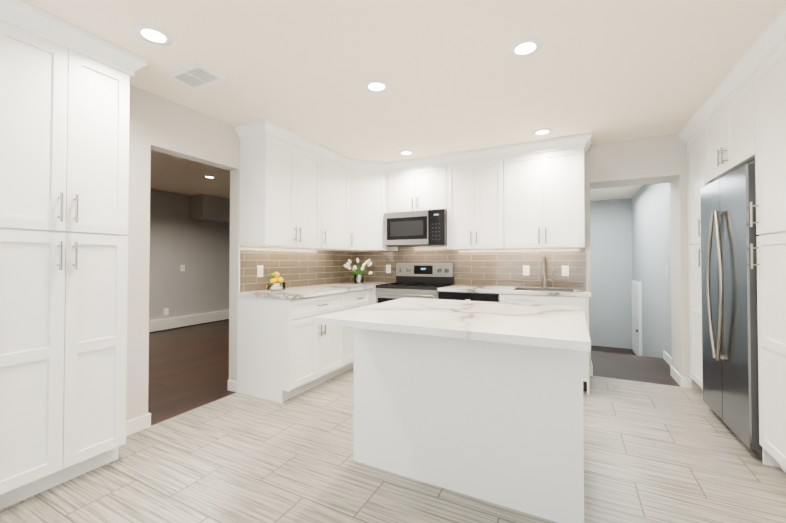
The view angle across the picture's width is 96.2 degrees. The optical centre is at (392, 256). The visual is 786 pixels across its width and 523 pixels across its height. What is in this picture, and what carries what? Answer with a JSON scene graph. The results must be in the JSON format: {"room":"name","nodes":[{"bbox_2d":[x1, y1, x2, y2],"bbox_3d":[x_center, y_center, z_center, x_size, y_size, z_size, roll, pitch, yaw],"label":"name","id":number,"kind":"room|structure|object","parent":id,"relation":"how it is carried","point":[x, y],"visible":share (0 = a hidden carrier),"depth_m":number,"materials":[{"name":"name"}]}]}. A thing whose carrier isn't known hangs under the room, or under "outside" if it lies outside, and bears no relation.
{"room":"kitchen","nodes":[
{"label":"kitchen","id":0,"kind":"room"},
{"bbox_2d":[149,189,229,320],"bbox_3d":[-3.080,0.041,4.289,3.630,2.440,6.300,0,-1,27],"label":"wall","id":1,"kind":"structure","parent":0,"point":[189,264],"depth_m":6.53,"materials":[{"name":"grey paint"}]},
{"bbox_2d":[149,310,228,332],"bbox_3d":[-4.557,1.171,5.021,0.080,0.200,5.900,0,-1,27],"label":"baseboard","id":2,"kind":"structure","parent":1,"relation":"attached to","point":[160,325],"depth_m":6.47,"materials":[{"name":"white wood"}]},
{"bbox_2d":[126,85,351,421],"bbox_3d":[-2.065,0.011,2.144,0.120,2.440,7.390,0,-1,27],"label":"wall","id":3,"kind":"structure","parent":0,"point":[160,124],"depth_m":2.57,"materials":[{"name":"white paint"}]},
{"bbox_2d":[126,413,150,435],"bbox_3d":[-1.842,1.187,2.420,0.013,0.095,0.331,0,-1,27],"label":"baseboard","id":4,"kind":"structure","parent":3,"relation":"attached to","point":[135,425],"depth_m":2.49,"materials":[{"name":"white wood"}]},
{"bbox_2d":[239,119,298,247],"bbox_3d":[-1.190,-0.642,3.381,0.327,1.096,0.391,0,-1,27],"label":"upper cabinet","id":5,"kind":"object","parent":3,"relation":"attached to","point":[297,191],"depth_m":3.24,"materials":[{"name":"white wood"}]},
{"bbox_2d":[239,246,358,291],"bbox_3d":[-0.975,0.131,4.154,0.007,0.426,1.980,0,-1,27],"label":"tile backsplash","id":6,"kind":"structure","parent":3,"relation":"attached to","point":[298,267],"depth_m":3.91,"materials":[{"name":"brown tile"}]},
{"bbox_2d":[257,265,262,276],"bbox_3d":[-1.309,0.145,3.479,0.008,0.115,0.070,0,-1,27],"label":"electrical outlet","id":7,"kind":"object","parent":6,"relation":"attached to","point":[259,270],"visible":1,"depth_m":3.47,"materials":[{"name":"white plastic"}]},
{"bbox_2d":[287,135,322,249],"bbox_3d":[-1.014,-0.637,3.729,0.327,1.096,0.390,0,-1,27],"label":"upper cabinet","id":8,"kind":"object","parent":3,"relation":"attached to","point":[310,154],"depth_m":3.68,"materials":[{"name":"white wood"}]},
{"bbox_2d":[323,147,350,250],"bbox_3d":[-0.800,-0.631,4.150,0.327,1.096,0.554,0,-1,27],"label":"upper cabinet","id":9,"kind":"object","parent":3,"relation":"attached to","point":[336,168],"depth_m":4.09,"materials":[{"name":"white wood"}]},
{"bbox_2d":[0,320,785,522],"bbox_3d":[-0.907,1.499,3.447,8.250,0.500,10.800,0,-1,27],"label":"floor","id":10,"kind":"structure","parent":0,"point":[657,453],"depth_m":2.08,"materials":[{"name":"tile"}]},
{"bbox_2d":[0,0,146,509],"bbox_3d":[-1.849,0.009,1.957,0.429,2.438,0.652,0,-1,27],"label":"pantry","id":11,"kind":"object","parent":10,"relation":"on","point":[64,135],"visible":1,"depth_m":1.84,"materials":[{"name":"white wood"}]},
{"bbox_2d":[236,294,347,402],"bbox_3d":[-0.967,0.809,3.465,0.629,0.881,0.819,0,-1,27],"label":"base cabinet","id":12,"kind":"object","parent":10,"relation":"on","point":[287,348],"depth_m":3.14,"materials":[{"name":"white wood"}]},
{"bbox_2d":[240,282,387,301],"bbox_3d":[-0.683,0.359,3.994,0.667,0.033,2.028,0,-1,27],"label":"countertop","id":13,"kind":"structure","parent":12,"relation":"on","point":[338,288],"depth_m":3.49,"materials":[{"name":"white stone"}]},
{"bbox_2d":[266,272,285,290],"bbox_3d":[-1.157,0.243,3.502,0.176,0.184,0.176,0,-1,27],"label":"fruit bowl","id":14,"kind":"object","parent":13,"relation":"on","point":[276,283],"visible":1,"depth_m":3.45,"materials":[{"name":"clear glass"}]},
{"bbox_2d":[344,258,372,283],"bbox_3d":[-0.415,0.183,4.538,0.401,0.333,0.497,0,-1,27],"label":"vase","id":15,"kind":"object","parent":13,"relation":"on","point":[357,273],"visible":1,"depth_m":4.50,"materials":[{"name":"white plant"}]},
{"bbox_2d":[348,290,367,369],"bbox_3d":[-0.670,0.817,4.053,0.627,0.881,0.497,0,-1,27],"label":"base cabinet","id":16,"kind":"object","parent":10,"relation":"on","point":[356,298],"depth_m":3.85,"materials":[{"name":"white wood"}]},
{"bbox_2d":[368,286,375,304],"bbox_3d":[-0.383,0.825,4.578,0.665,0.881,0.700,0,-1,27],"label":"base cabinet","id":17,"kind":"object","parent":10,"relation":"on","point":[371,293],"depth_m":4.21,"materials":[{"name":"white wood"}]},
{"bbox_2d":[375,263,453,303],"bbox_3d":[0.263,0.668,4.250,0.776,1.185,0.687,0,-1,27],"label":"range","id":18,"kind":"object","parent":10,"relation":"on","point":[421,280],"visible":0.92,"depth_m":4.35,"materials":[{"name":"silver metal"}]},
{"bbox_2d":[313,297,590,522],"bbox_3d":[0.400,0.772,2.030,1.248,0.914,1.125,0,-1,27],"label":"kitchen island","id":19,"kind":"object","parent":10,"relation":"on","point":[482,400],"visible":1,"depth_m":1.78,"materials":[{"name":"white wood"}]},
{"bbox_2d":[438,290,499,301],"bbox_3d":[0.916,0.816,3.956,0.643,0.881,0.637,0,-1,27],"label":"dishwasher","id":20,"kind":"object","parent":10,"relation":"on","point":[469,295],"depth_m":3.66,"materials":[{"name":"black metal"}]},
{"bbox_2d":[500,294,590,394],"bbox_3d":[1.556,0.811,3.632,0.791,0.881,0.637,0,-1,27],"label":"base cabinet","id":21,"kind":"object","parent":10,"relation":"on","point":[582,300],"depth_m":3.27,"materials":[{"name":"white wood"}]},
{"bbox_2d":[438,286,590,293],"bbox_3d":[1.275,0.356,3.778,1.451,0.033,0.643,0,-1,27],"label":"countertop","id":22,"kind":"structure","parent":21,"relation":"on","point":[503,289],"depth_m":3.62,"materials":[{"name":"white stone"}]},
{"bbox_2d":[512,286,563,289],"bbox_3d":[1.552,0.466,3.634,0.584,0.254,0.434,0,-1,27],"label":"sink","id":23,"kind":"object","parent":22,"relation":"in","point":[513,287],"depth_m":3.87,"materials":[{"name":"silver metal"}]},
{"bbox_2d":[541,256,554,287],"bbox_3d":[1.656,0.165,3.770,0.136,0.346,0.220,0,-1,27],"label":"faucet","id":24,"kind":"object","parent":22,"relation":"on","point":[544,281],"visible":0.98,"depth_m":3.81,"materials":[{"name":"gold metal"}]},
{"bbox_2d":[682,113,706,390],"bbox_3d":[2.988,0.024,2.983,0.657,2.438,0.519,0,-1,27],"label":"tall cabinet","id":25,"kind":"object","parent":10,"relation":"on","point":[693,135],"depth_m":3.18,"materials":[{"name":"white wood"}]},
{"bbox_2d":[700,160,762,459],"bbox_3d":[2.636,0.324,2.381,0.736,1.820,0.848,0,-1,27],"label":"fridge","id":26,"kind":"object","parent":10,"relation":"on","point":[729,335],"visible":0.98,"depth_m":2.36,"materials":[{"name":"grey metal"}]},
{"bbox_2d":[750,17,785,471],"bbox_3d":[2.360,0.006,1.743,0.657,2.438,0.533,0,-1,27],"label":"tall cabinet","id":27,"kind":"object","parent":10,"relation":"on","point":[767,62],"depth_m":1.97,"materials":[{"name":"white wood"}]},
{"bbox_2d":[21,0,785,200],"bbox_3d":[-0.907,-1.200,3.485,8.250,0.100,10.800,0,-1,27],"label":"ceiling","id":28,"kind":"structure","parent":0,"point":[455,75],"depth_m":2.23,"materials":[{"name":"beige paint"}]},
{"bbox_2d":[133,24,173,45],"bbox_3d":[-1.308,-1.209,1.929,0.184,0.005,0.184,0,-1,27],"label":"recessed light","id":29,"kind":"object","parent":28,"relation":"in","point":[151,34],"visible":1,"depth_m":1.92,"materials":[{"name":"white"}]},
{"bbox_2d":[167,63,224,89],"bbox_3d":[-1.320,-1.201,2.360,0.310,0.009,0.200,0,-1,27],"label":"ceiling vent","id":30,"kind":"object","parent":28,"relation":"in","point":[195,76],"visible":0.98,"depth_m":2.35,"materials":[{"name":"white metal"}]},
{"bbox_2d":[202,175,215,178],"bbox_3d":[-2.687,-1.163,5.160,0.184,0.005,0.184,0,-1,27],"label":"recessed light","id":31,"kind":"object","parent":28,"relation":"in","point":[209,177],"visible":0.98,"depth_m":5.17,"materials":[{"name":"white plastic"}]},
{"bbox_2d":[364,80,389,92],"bbox_3d":[-0.116,-1.201,2.490,0.184,0.005,0.184,0,-1,27],"label":"recessed light","id":32,"kind":"object","parent":28,"relation":"in","point":[376,86],"visible":1,"depth_m":2.48,"materials":[{"name":"white"}]},
{"bbox_2d":[398,150,413,155],"bbox_3d":[0.151,-1.179,4.014,0.184,0.005,0.184,0,-1,27],"label":"recessed light","id":33,"kind":"object","parent":28,"relation":"in","point":[406,152],"visible":1,"depth_m":3.99,"materials":[{"name":"white"}]},
{"bbox_2d":[509,38,542,57],"bbox_3d":[0.767,-1.207,2.043,0.184,0.005,0.184,0,-1,27],"label":"recessed light","id":34,"kind":"object","parent":28,"relation":"in","point":[526,47],"visible":1,"depth_m":2.03,"materials":[{"name":"white"}]},
{"bbox_2d":[532,128,552,135],"bbox_3d":[1.427,-1.188,3.368,0.184,0.005,0.184,0,-1,27],"label":"recessed light","id":35,"kind":"object","parent":28,"relation":"in","point":[543,131],"visible":1,"depth_m":3.36,"materials":[{"name":"white plastic"}]},
{"bbox_2d":[369,134,700,388],"bbox_3d":[1.521,0.040,4.245,4.620,2.440,0.400,0,-1,27],"label":"wall","id":36,"kind":"structure","parent":0,"point":[651,160],"depth_m":3.55,"materials":[{"name":"white paint"}]},
{"bbox_2d":[351,159,374,250],"bbox_3d":[-0.319,-0.629,4.396,0.343,1.093,0.343,0,-1,27],"label":"upper cabinet","id":37,"kind":"object","parent":36,"relation":"attached to","point":[362,172],"depth_m":4.37,"materials":[{"name":"white wood"}]},
{"bbox_2d":[375,162,397,250],"bbox_3d":[-0.376,-0.624,4.616,0.663,1.096,0.661,0,-1,27],"label":"upper cabinet","id":38,"kind":"object","parent":36,"relation":"attached to","point":[380,167],"depth_m":4.44,"materials":[{"name":"white wood"}]},
{"bbox_2d":[387,159,414,212],"bbox_3d":[0.171,-0.860,4.530,0.394,0.628,0.327,0,-1,27],"label":"upper cabinet","id":39,"kind":"object","parent":36,"relation":"attached to","point":[401,175],"depth_m":4.38,"materials":[{"name":"white wood"}]},
{"bbox_2d":[415,155,446,210],"bbox_3d":[0.523,-0.862,4.351,0.396,0.628,0.327,0,-1,27],"label":"upper cabinet","id":40,"kind":"object","parent":36,"relation":"attached to","point":[431,172],"depth_m":4.20,"materials":[{"name":"white wood"}]},
{"bbox_2d":[384,209,446,246],"bbox_3d":[0.329,-0.337,4.396,0.782,0.414,0.392,0,-1,27],"label":"over-the-range microwave","id":41,"kind":"object","parent":40,"relation":"attached to","point":[424,228],"visible":0.96,"depth_m":4.21,"materials":[{"name":"silver metal"}]},
{"bbox_2d":[447,151,474,249],"bbox_3d":[0.844,-0.631,4.186,0.322,1.096,0.327,0,-1,27],"label":"upper cabinet","id":42,"kind":"object","parent":36,"relation":"attached to","point":[461,165],"depth_m":4.04,"materials":[{"name":"white wood"}]},
{"bbox_2d":[359,246,585,287],"bbox_3d":[0.766,-0.095,4.400,2.877,0.885,0.007,0,-1,27],"label":"tile backsplash","id":43,"kind":"structure","parent":36,"relation":"attached to","point":[471,267],"depth_m":4.18,"materials":[{"name":"brown tile"}]},
{"bbox_2d":[386,265,390,272],"bbox_3d":[-0.064,0.168,4.810,0.070,0.115,0.008,0,-1,27],"label":"electrical outlet","id":44,"kind":"object","parent":43,"relation":"attached to","point":[388,268],"visible":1,"depth_m":4.80,"materials":[{"name":"white plastic"}]},
{"bbox_2d":[523,265,529,275],"bbox_3d":[1.515,0.157,4.010,0.070,0.115,0.008,0,-1,27],"label":"electrical outlet","id":45,"kind":"object","parent":43,"relation":"attached to","point":[526,270],"visible":1,"depth_m":4.01,"materials":[{"name":"white plastic"}]},
{"bbox_2d":[562,266,568,275],"bbox_3d":[1.872,0.155,3.829,0.070,0.115,0.008,0,-1,27],"label":"light switch","id":46,"kind":"object","parent":43,"relation":"attached to","point":[565,270],"visible":1,"depth_m":3.83,"materials":[{"name":"white plastic"}]},
{"bbox_2d":[475,147,506,249],"bbox_3d":[1.131,-0.633,4.040,0.323,1.096,0.327,0,-1,27],"label":"upper cabinet","id":47,"kind":"object","parent":36,"relation":"attached to","point":[490,197],"depth_m":3.89,"materials":[{"name":"white wood"}]},
{"bbox_2d":[503,140,542,248],"bbox_3d":[1.447,-0.635,3.880,0.384,1.096,0.327,0,-1,27],"label":"upper cabinet","id":48,"kind":"object","parent":36,"relation":"attached to","point":[522,162],"depth_m":3.73,"materials":[{"name":"white wood"}]},
{"bbox_2d":[543,135,586,248],"bbox_3d":[1.790,-0.637,3.707,0.385,1.096,0.327,0,-1,27],"label":"upper cabinet","id":49,"kind":"object","parent":36,"relation":"attached to","point":[563,159],"depth_m":3.56,"materials":[{"name":"white wood"}]},
{"bbox_2d":[589,360,592,375],"bbox_3d":[2.175,1.208,3.890,0.033,0.095,0.413,0,-1,27],"label":"baseboard","id":50,"kind":"structure","parent":36,"relation":"attached to","point":[590,367],"depth_m":3.71,"materials":[{"name":"white wood"}]},
{"bbox_2d":[670,365,683,387],"bbox_3d":[2.850,1.203,3.548,0.013,0.095,0.413,0,-1,27],"label":"baseboard","id":51,"kind":"structure","parent":36,"relation":"attached to","point":[676,376],"depth_m":3.50,"materials":[{"name":"white wood"}]},
{"bbox_2d":[590,199,629,348],"bbox_3d":[3.955,0.349,6.998,1.290,2.900,0.100,0,-1,27],"label":"wall","id":52,"kind":"structure","parent":0,"point":[609,229],"depth_m":6.82,"materials":[{"name":"grey paint"}]},
{"bbox_2d":[626,183,671,357],"bbox_3d":[3.832,0.324,5.206,0.170,2.900,3.410,0,-1,27],"label":"wall","id":53,"kind":"structure","parent":0,"point":[630,255],"depth_m":5.10,"materials":[{"name":"grey paint"}]},
{"bbox_2d":[663,351,671,364],"bbox_3d":[3.187,1.210,4.034,0.013,0.095,0.760,0,-1,27],"label":"baseboard","id":54,"kind":"structure","parent":53,"relation":"attached to","point":[666,357],"depth_m":4.17,"materials":[{"name":"white wood"}]},
{"bbox_2d":[702,57,753,184],"bbox_3d":[2.675,-0.907,2.378,0.657,0.593,0.895,0,-1,27],"label":"upper cabinet","id":55,"kind":"object","parent":0,"relation":"attached to","point":[737,120],"depth_m":2.47,"materials":[{"name":"white wood"}]}
]}

